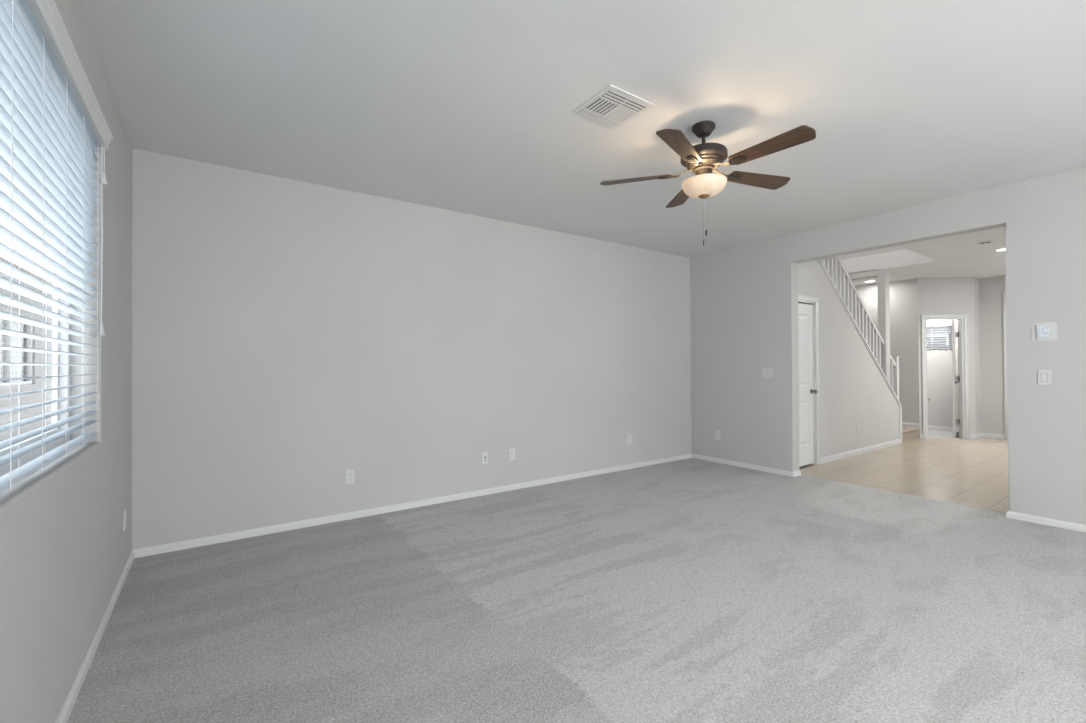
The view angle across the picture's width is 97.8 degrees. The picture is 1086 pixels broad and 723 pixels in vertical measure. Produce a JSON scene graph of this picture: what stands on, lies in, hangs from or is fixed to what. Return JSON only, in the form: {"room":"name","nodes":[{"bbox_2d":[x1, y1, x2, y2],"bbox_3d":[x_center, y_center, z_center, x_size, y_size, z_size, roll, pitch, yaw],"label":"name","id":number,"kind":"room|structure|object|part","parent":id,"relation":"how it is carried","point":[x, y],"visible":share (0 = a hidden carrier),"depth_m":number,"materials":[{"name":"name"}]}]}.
{"room":"empty living room","nodes":[
{"label":"empty living room","id":0,"kind":"room"},
{"bbox_2d":[0,0,132,722],"bbox_3d":[-0.561,-0.087,-0.105,0.160,2.760,7.868,0,-1,-35],"label":"wall","id":1,"kind":"structure","parent":0,"point":[65,549],"depth_m":1.99,"materials":[{"name":"beige paint"}]},
{"bbox_2d":[0,272,70,476],"bbox_3d":[-1.705,-0.364,1.448,0.050,1.480,1.860,0,-1,-35],"label":"window","id":2,"kind":"structure","parent":1,"relation":"in","point":[57,370],"depth_m":2.14,"materials":[{"name":"white plastic"}]},
{"bbox_2d":[0,0,112,492],"bbox_3d":[-1.606,-0.380,1.518,0.098,1.456,1.884,0,-1,-35],"label":"window blind","id":3,"kind":"object","parent":1,"relation":"attached to","point":[53,122],"visible":1,"depth_m":1.58,"materials":[{"name":"white plastic"}]},
{"bbox_3d":[-1.457,-0.358,1.266,0.054,1.407,0.003,0,-1,-35],"label":"ladder cord","id":4,"kind":"part","parent":3,"relation":"part of","materials":[{"name":"white fabric"}]},
{"bbox_3d":[-1.624,-0.356,1.505,0.054,1.407,0.003,0,-1,-35],"label":"ladder cord","id":5,"kind":"part","parent":3,"relation":"part of","materials":[{"name":"white fabric"}]},
{"bbox_3d":[-1.621,0.337,1.500,0.050,0.014,1.848,0,-1,-35],"label":"rail","id":6,"kind":"part","parent":3,"relation":"part of","materials":[{"name":"white plastic"}]},
{"bbox_3d":[-1.791,-0.353,1.744,0.054,1.407,0.003,0,-1,-35],"label":"ladder cord","id":7,"kind":"part","parent":3,"relation":"part of","materials":[{"name":"white fabric"}]},
{"bbox_3d":[-1.625,-1.072,1.512,0.057,0.060,1.852,0,-1,-35],"label":"head rail","id":8,"kind":"part","parent":3,"relation":"part of","materials":[{"name":"white plastic"}]},
{"bbox_3d":[-1.958,-0.350,1.984,0.054,1.407,0.003,0,-1,-35],"label":"ladder cord","id":9,"kind":"part","parent":3,"relation":"part of","materials":[{"name":"white fabric"}]},
{"bbox_3d":[-2.124,-0.348,2.223,0.054,1.407,0.003,0,-1,-35],"label":"ladder cord","id":10,"kind":"part","parent":3,"relation":"part of","materials":[{"name":"white fabric"}]},
{"bbox_3d":[-2.106,-0.607,2.263,0.005,0.855,0.011,0,-1,-35],"label":"lift cord","id":11,"kind":"part","parent":3,"relation":"part of","materials":[{"name":"white fabric"}]},
{"bbox_2d":[56,550,133,722],"bbox_3d":[-0.512,1.246,-0.025,0.014,0.055,7.768,0,-1,-35],"label":"baseboard","id":12,"kind":"structure","parent":1,"relation":"attached to","point":[68,705],"depth_m":2.06,"materials":[{"name":"white paint"}]},
{"bbox_2d":[123,509,125,530],"bbox_3d":[-2.543,0.963,2.883,0.009,0.118,0.072,0,-1,-35],"label":"wall outlet","id":13,"kind":"object","parent":1,"relation":"attached to","point":[124,511],"visible":1,"depth_m":2.86,"materials":[{"name":"grey plastic"}]},
{"bbox_2d":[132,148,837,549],"bbox_3d":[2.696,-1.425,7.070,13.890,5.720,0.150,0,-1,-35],"label":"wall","id":14,"kind":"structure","parent":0,"point":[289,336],"depth_m":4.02,"materials":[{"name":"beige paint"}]},
{"bbox_2d":[345,469,353,484],"bbox_3d":[-1.607,0.960,3.945,0.072,0.118,0.009,0,-1,-35],"label":"wall outlet","id":15,"kind":"object","parent":14,"relation":"attached to","point":[349,474],"visible":1,"depth_m":3.94,"materials":[{"name":"grey plastic"}]},
{"bbox_2d":[348,473,351,480],"bbox_3d":[-1.606,0.960,3.942,0.033,0.068,0.003,0,-1,-35],"label":"receptacle","id":16,"kind":"object","parent":15,"relation":"attached to","point":[349,474],"depth_m":3.94,"materials":[{"name":"grey plastic"}]},
{"bbox_2d":[133,454,691,557],"bbox_3d":[-0.350,1.284,4.815,5.816,0.055,0.014,0,-1,-35],"label":"baseboard","id":17,"kind":"structure","parent":14,"relation":"attached to","point":[147,551],"depth_m":4.01,"materials":[{"name":"white paint"}]},
{"bbox_2d":[481,452,487,464],"bbox_3d":[-0.572,0.954,4.663,0.072,0.118,0.016,0,-1,-35],"label":"wall outlet","id":18,"kind":"object","parent":14,"relation":"attached to","point":[484,456],"visible":1,"depth_m":4.66,"materials":[{"name":"grey plastic"}]},
{"bbox_2d":[509,449,514,460],"bbox_3d":[-0.317,0.954,4.845,0.072,0.118,0.009,0,-1,-35],"label":"wall outlet","id":19,"kind":"object","parent":14,"relation":"attached to","point":[511,451],"visible":1,"depth_m":4.84,"materials":[{"name":"grey plastic"}]},
{"bbox_2d":[627,435,631,444],"bbox_3d":[1.061,0.960,5.806,0.072,0.118,0.009,0,-1,-35],"label":"wall outlet","id":20,"kind":"object","parent":14,"relation":"attached to","point":[629,437],"visible":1,"depth_m":5.80,"materials":[{"name":"grey plastic"}]},
{"bbox_2d":[67,429,1085,722],"bbox_3d":[5.035,1.338,3.844,13.740,0.120,7.968,0,-1,-35],"label":"floor","id":21,"kind":"structure","parent":0,"point":[690,590],"depth_m":2.46,"materials":[{"name":"grey carpet"}]},
{"bbox_2d":[902,426,919,441],"bbox_3d":[4.375,-0.029,7.400,4.252,2.700,1.200,0,-1,-35],"label":"staircase","id":22,"kind":"structure","parent":21,"relation":"on","point":[909,433],"depth_m":7.94,"materials":[{"name":"beige carpet"}]},
{"bbox_2d":[821,256,901,443],"bbox_3d":[4.441,-0.484,6.792,3.155,3.601,0.134,0,-1,-35],"label":"balustrade","id":23,"kind":"object","parent":22,"relation":"on","point":[834,266],"visible":0.59,"depth_m":6.94,"materials":[{"name":"white paint"}]},
{"bbox_3d":[4.203,-1.274,6.634,2.583,2.022,0.060,0,-1,-35],"label":"handrail","id":24,"kind":"part","parent":23,"relation":"part of","materials":[{"name":"white paint"}]},
{"bbox_3d":[5.521,-0.051,7.540,0.295,0.277,0.060,0,-1,-35],"label":"handrail","id":25,"kind":"part","parent":23,"relation":"part of","materials":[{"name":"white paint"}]},
{"bbox_3d":[5.681,0.288,7.648,0.102,0.755,0.102,0,-1,-35],"label":"newel post","id":26,"kind":"part","parent":23,"relation":"part of","materials":[{"name":"white paint"}]},
{"bbox_2d":[79,0,1085,285],"bbox_3d":[5.022,-1.587,3.867,13.740,0.250,7.968,0,-1,-35],"label":"ceiling","id":27,"kind":"structure","parent":0,"point":[462,106],"depth_m":2.64,"materials":[{"name":"paint"}]},
{"bbox_2d":[571,85,654,128],"bbox_3d":[0.398,-1.445,2.715,0.340,0.009,0.330,0,-1,-35],"label":"ceiling vent","id":28,"kind":"object","parent":27,"relation":"in","point":[612,107],"visible":1,"depth_m":2.70,"materials":[{"name":"white metal"}]},
{"bbox_2d":[600,120,815,245],"bbox_3d":[1.022,-1.081,2.882,1.230,0.740,1.194,0,-1,-35],"label":"ceiling fan","id":29,"kind":"object","parent":27,"relation":"hanging from","point":[703,159],"visible":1,"depth_m":2.82,"materials":[{"name":"brown wood"}]},
{"bbox_3d":[0.594,-1.165,3.038,0.459,0.006,0.138,0,12,17],"label":"blade","id":30,"kind":"part","parent":29,"relation":"part of","materials":[{"name":"brown wood"}]},
{"bbox_3d":[0.983,-1.164,3.331,0.138,0.006,0.459,-12,0,-1],"label":"blade","id":31,"kind":"part","parent":29,"relation":"part of","materials":[{"name":"brown wood"}]},
{"bbox_3d":[0.752,-1.169,2.577,0.138,0.006,0.459,14,8,34],"label":"blade","id":32,"kind":"part","parent":29,"relation":"part of","materials":[{"name":"brown wood"}]},
{"bbox_3d":[0.987,-0.877,2.915,0.003,0.257,0.003,0,-1,-35],"label":"pull chain","id":33,"kind":"part","parent":29,"relation":"part of","materials":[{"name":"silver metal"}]},
{"bbox_3d":[0.991,-1.060,2.916,0.268,0.088,0.268,0,-1,-35],"label":"lamp shade","id":34,"kind":"part","parent":29,"relation":"part of","materials":[{"name":"white glass"}]},
{"bbox_3d":[1.382,-1.168,3.052,0.459,0.006,0.138,0,-12,-19],"label":"blade","id":35,"kind":"part","parent":29,"relation":"part of","materials":[{"name":"brown wood"}]},
{"bbox_3d":[1.240,-1.171,2.586,0.138,0.006,0.459,15,-9,-36],"label":"blade","id":36,"kind":"part","parent":29,"relation":"part of","materials":[{"name":"brown wood"}]},
{"bbox_2d":[976,240,994,244],"bbox_3d":[5.374,-1.438,5.757,0.164,0.020,0.164,0,-1,-35],"label":"smoke detector","id":37,"kind":"object","parent":27,"relation":"attached to","point":[991,241],"visible":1,"depth_m":5.74,"materials":[{"name":"white plastic"}]},
{"bbox_2d":[798,260,898,457],"bbox_3d":[4.235,-0.170,6.645,3.490,3.012,0.110,0,-1,-35],"label":"wall","id":38,"kind":"structure","parent":0,"point":[853,391],"depth_m":6.49,"materials":[{"name":"paint"}]},
{"bbox_2d":[798,295,819,466],"bbox_3d":[3.164,0.251,5.856,0.842,2.128,0.170,0,-1,-35],"label":"door","id":39,"kind":"structure","parent":38,"relation":"in","point":[808,312],"depth_m":5.98,"materials":[{"name":"white paint"}]},
{"bbox_3d":[3.161,0.286,5.859,0.680,2.010,0.035,0,-1,-35],"label":"panel","id":40,"kind":"part","parent":39,"relation":"part of","materials":[{"name":"white paint"}]},
{"bbox_2d":[817,259,901,406],"bbox_3d":[4.421,-0.477,6.778,3.103,2.397,0.154,0,-1,-35],"label":"trim","id":41,"kind":"structure","parent":38,"relation":"attached to","point":[819,260],"depth_m":6.72,"materials":[{"name":"white paint"}]},
{"bbox_2d":[820,439,899,463],"bbox_3d":[4.623,1.277,6.823,2.648,0.078,0.014,0,-1,-35],"label":"baseboard","id":42,"kind":"structure","parent":38,"relation":"attached to","point":[846,454],"depth_m":6.69,"materials":[{"name":"white paint"}]},
{"bbox_2d":[877,269,889,382],"bbox_3d":[5.332,-0.509,7.413,0.160,1.849,0.110,0,-1,-35],"label":"column","id":43,"kind":"structure","parent":38,"relation":"attached to","point":[883,292],"depth_m":7.36,"materials":[{"name":"paint"}]},
{"bbox_2d":[839,246,903,259],"bbox_3d":[3.962,-2.940,6.563,3.304,2.510,2.159,0,-1,-35],"label":"wall","id":44,"kind":"structure","parent":0,"point":[893,248],"depth_m":7.49,"materials":[{"name":"paint"}]},
{"bbox_2d":[855,278,919,437],"bbox_3d":[6.159,-0.049,8.658,0.110,2.760,1.183,0,-1,-35],"label":"wall","id":45,"kind":"structure","parent":0,"point":[903,293],"depth_m":8.31,"materials":[{"name":"paint"}]},
{"bbox_2d":[848,269,876,279],"bbox_3d":[4.971,-1.390,7.902,0.126,0.098,1.086,0,-1,-35],"label":"trim","id":46,"kind":"structure","parent":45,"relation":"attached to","point":[870,273],"depth_m":7.59,"materials":[{"name":"paint"}]},
{"bbox_2d":[902,422,917,426],"bbox_3d":[6.110,1.105,8.619,0.014,0.075,1.168,0,-1,-35],"label":"baseboard","id":47,"kind":"structure","parent":45,"relation":"attached to","point":[903,423],"depth_m":8.23,"materials":[{"name":"white paint"}]},
{"bbox_2d":[690,167,1085,524],"bbox_3d":[4.338,-0.083,3.312,0.154,2.760,7.868,0,-1,-35],"label":"wall","id":48,"kind":"structure","parent":0,"point":[744,321],"depth_m":4.28,"materials":[{"name":"beige paint"}]},
{"bbox_2d":[715,430,719,439],"bbox_3d":[2.265,0.952,6.141,0.009,0.118,0.072,0,-1,-35],"label":"wall outlet","id":49,"kind":"object","parent":48,"relation":"attached to","point":[717,433],"visible":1,"depth_m":6.14,"materials":[{"name":"grey plastic"}]},
{"bbox_2d":[691,453,800,476],"bbox_3d":[2.487,1.279,5.952,0.168,0.055,1.396,0,-1,-35],"label":"baseboard","id":50,"kind":"structure","parent":48,"relation":"attached to","point":[712,459],"depth_m":5.77,"materials":[{"name":"white paint"}]},
{"bbox_2d":[763,368,772,377],"bbox_3d":[2.650,0.136,5.588,0.010,0.118,0.120,0,-1,-35],"label":"light switch","id":51,"kind":"object","parent":48,"relation":"attached to","point":[767,372],"visible":1,"depth_m":5.58,"materials":[{"name":"grey plastic"}]},
{"bbox_2d":[1031,322,1056,340],"bbox_3d":[3.942,-0.234,3.729,0.018,0.142,0.140,0,-1,-35],"label":"thermostat","id":52,"kind":"object","parent":48,"relation":"attached to","point":[1040,331],"visible":1,"depth_m":3.72,"materials":[{"name":"grey plastic"}]},
{"bbox_2d":[1038,370,1050,384],"bbox_3d":[3.946,0.125,3.730,0.010,0.118,0.074,0,-1,-35],"label":"light switch","id":53,"kind":"object","parent":48,"relation":"attached to","point":[1044,376],"visible":1,"depth_m":3.73,"materials":[{"name":"grey plastic"}]},
{"bbox_2d":[1006,510,1085,532],"bbox_3d":[5.207,1.236,2.052,0.168,0.055,4.631,0,-1,-35],"label":"baseboard","id":54,"kind":"structure","parent":48,"relation":"attached to","point":[1014,515],"depth_m":3.71,"materials":[{"name":"white paint"}]},
{"bbox_2d":[927,319,958,427],"bbox_3d":[7.531,-0.051,9.261,0.150,2.760,1.763,0,-1,-35],"label":"wall","id":55,"kind":"structure","parent":0,"point":[939,362],"depth_m":9.04,"materials":[{"name":"paint"}]},
{"bbox_2d":[927,326,951,350],"bbox_3d":[7.601,-0.469,9.231,0.050,0.515,0.625,0,-1,-35],"label":"window","id":56,"kind":"structure","parent":55,"relation":"in","point":[948,327],"depth_m":9.05,"materials":[{"name":"white plastic"}]},
{"bbox_2d":[927,322,951,352],"bbox_3d":[7.515,-0.450,9.170,0.096,0.572,0.645,0,-1,-35],"label":"blind","id":57,"kind":"object","parent":56,"relation":"attached to","point":[944,324],"visible":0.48,"depth_m":9.05,"materials":[{"name":"white plastic"}]},
{"bbox_2d":[928,425,958,431],"bbox_3d":[7.439,1.279,9.249,0.014,0.085,1.653,0,-1,-35],"label":"baseboard","id":58,"kind":"structure","parent":55,"relation":"attached to","point":[930,427],"depth_m":9.02,"materials":[{"name":"white paint"}]},
{"bbox_2d":[918,277,975,433],"bbox_3d":[6.896,-0.057,8.147,0.880,2.760,0.110,0,0,6],"label":"wall","id":59,"kind":"structure","parent":0,"point":[946,295],"depth_m":8.09,"materials":[{"name":"paint"}]},
{"bbox_2d":[921,314,969,438],"bbox_3d":[7.065,0.256,8.210,1.117,2.118,0.454,0,-1,-24],"label":"door frame","id":60,"kind":"structure","parent":59,"relation":"in","point":[962,334],"depth_m":8.11,"materials":[{"name":"white paint"}]},
{"bbox_3d":[7.292,0.290,8.412,0.035,2.015,0.575,-1,-1,41],"label":"panel","id":61,"kind":"part","parent":60,"relation":"part of","materials":[{"name":"white paint"}]},
{"bbox_2d":[974,277,980,433],"bbox_3d":[7.426,-0.059,8.180,0.318,2.760,0.110,0,-1,-35],"label":"wall","id":62,"kind":"structure","parent":0,"point":[976,280],"depth_m":8.13,"materials":[{"name":"paint"}]},
{"bbox_2d":[970,433,1004,438],"bbox_3d":[7.514,1.273,8.109,0.543,0.078,0.233,0,0,8],"label":"baseboard","id":63,"kind":"structure","parent":62,"relation":"attached to","point":[979,435],"depth_m":8.05,"materials":[{"name":"white paint"}]},
{"bbox_2d":[979,276,1005,434],"bbox_3d":[8.652,-0.075,6.832,0.150,2.760,3.505,0,-1,-35],"label":"wall","id":64,"kind":"structure","parent":0,"point":[991,289],"depth_m":8.10,"materials":[{"name":"paint"}]},
{"bbox_2d":[1003,289,1007,439],"bbox_3d":[8.115,0.046,7.565,0.192,2.519,1.079,0,-1,-35],"label":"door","id":65,"kind":"structure","parent":64,"relation":"in","point":[1004,291],"depth_m":7.95,"materials":[{"name":"white paint"}]},
{"label":"outside","id":66,"kind":"structure","parent":0,"visible":0},
{"bbox_3d":[15.902,1.579,13.513,18.450,0.150,24.000,0,-1,-35],"label":"floor","id":67,"kind":"structure","parent":66,"visible":0},
{"bbox_2d":[927,328,947,346],"bbox_3d":[12.637,-0.474,14.307,3.900,4.000,15.600,0,-1,-35],"label":"house","id":68,"kind":"structure","parent":67,"relation":"on","point":[929,331],"depth_m":13.62,"materials":[{"name":"grey"}]},
{"bbox_2d":[927,337,945,346],"bbox_3d":[11.327,-0.173,13.756,0.010,1.160,0.760,0,-1,-35],"label":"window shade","id":69,"kind":"object","parent":68,"relation":"hanging from","point":[931,339],"depth_m":13.71,"materials":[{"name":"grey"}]},
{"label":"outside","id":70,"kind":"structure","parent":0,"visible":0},
{"bbox_3d":[-12.273,1.642,4.833,13.400,0.150,46.000,0,-1,-35],"label":"floor","id":71,"kind":"structure","parent":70,"visible":0},
{"bbox_2d":[0,256,51,441],"bbox_3d":[-10.265,-0.576,6.868,2.620,4.300,35.600,0,-1,-35],"label":"house","id":72,"kind":"structure","parent":71,"relation":"on","point":[5,340],"depth_m":10.34,"materials":[{"name":"grey paint"}]},
{"bbox_2d":[0,319,23,382],"bbox_3d":[-10.861,-0.202,9.497,0.010,1.360,2.760,0,-1,-35],"label":"window","id":73,"kind":"structure","parent":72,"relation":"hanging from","point":[15,326],"depth_m":10.18,"materials":[{"name":"grey"}]}
]}

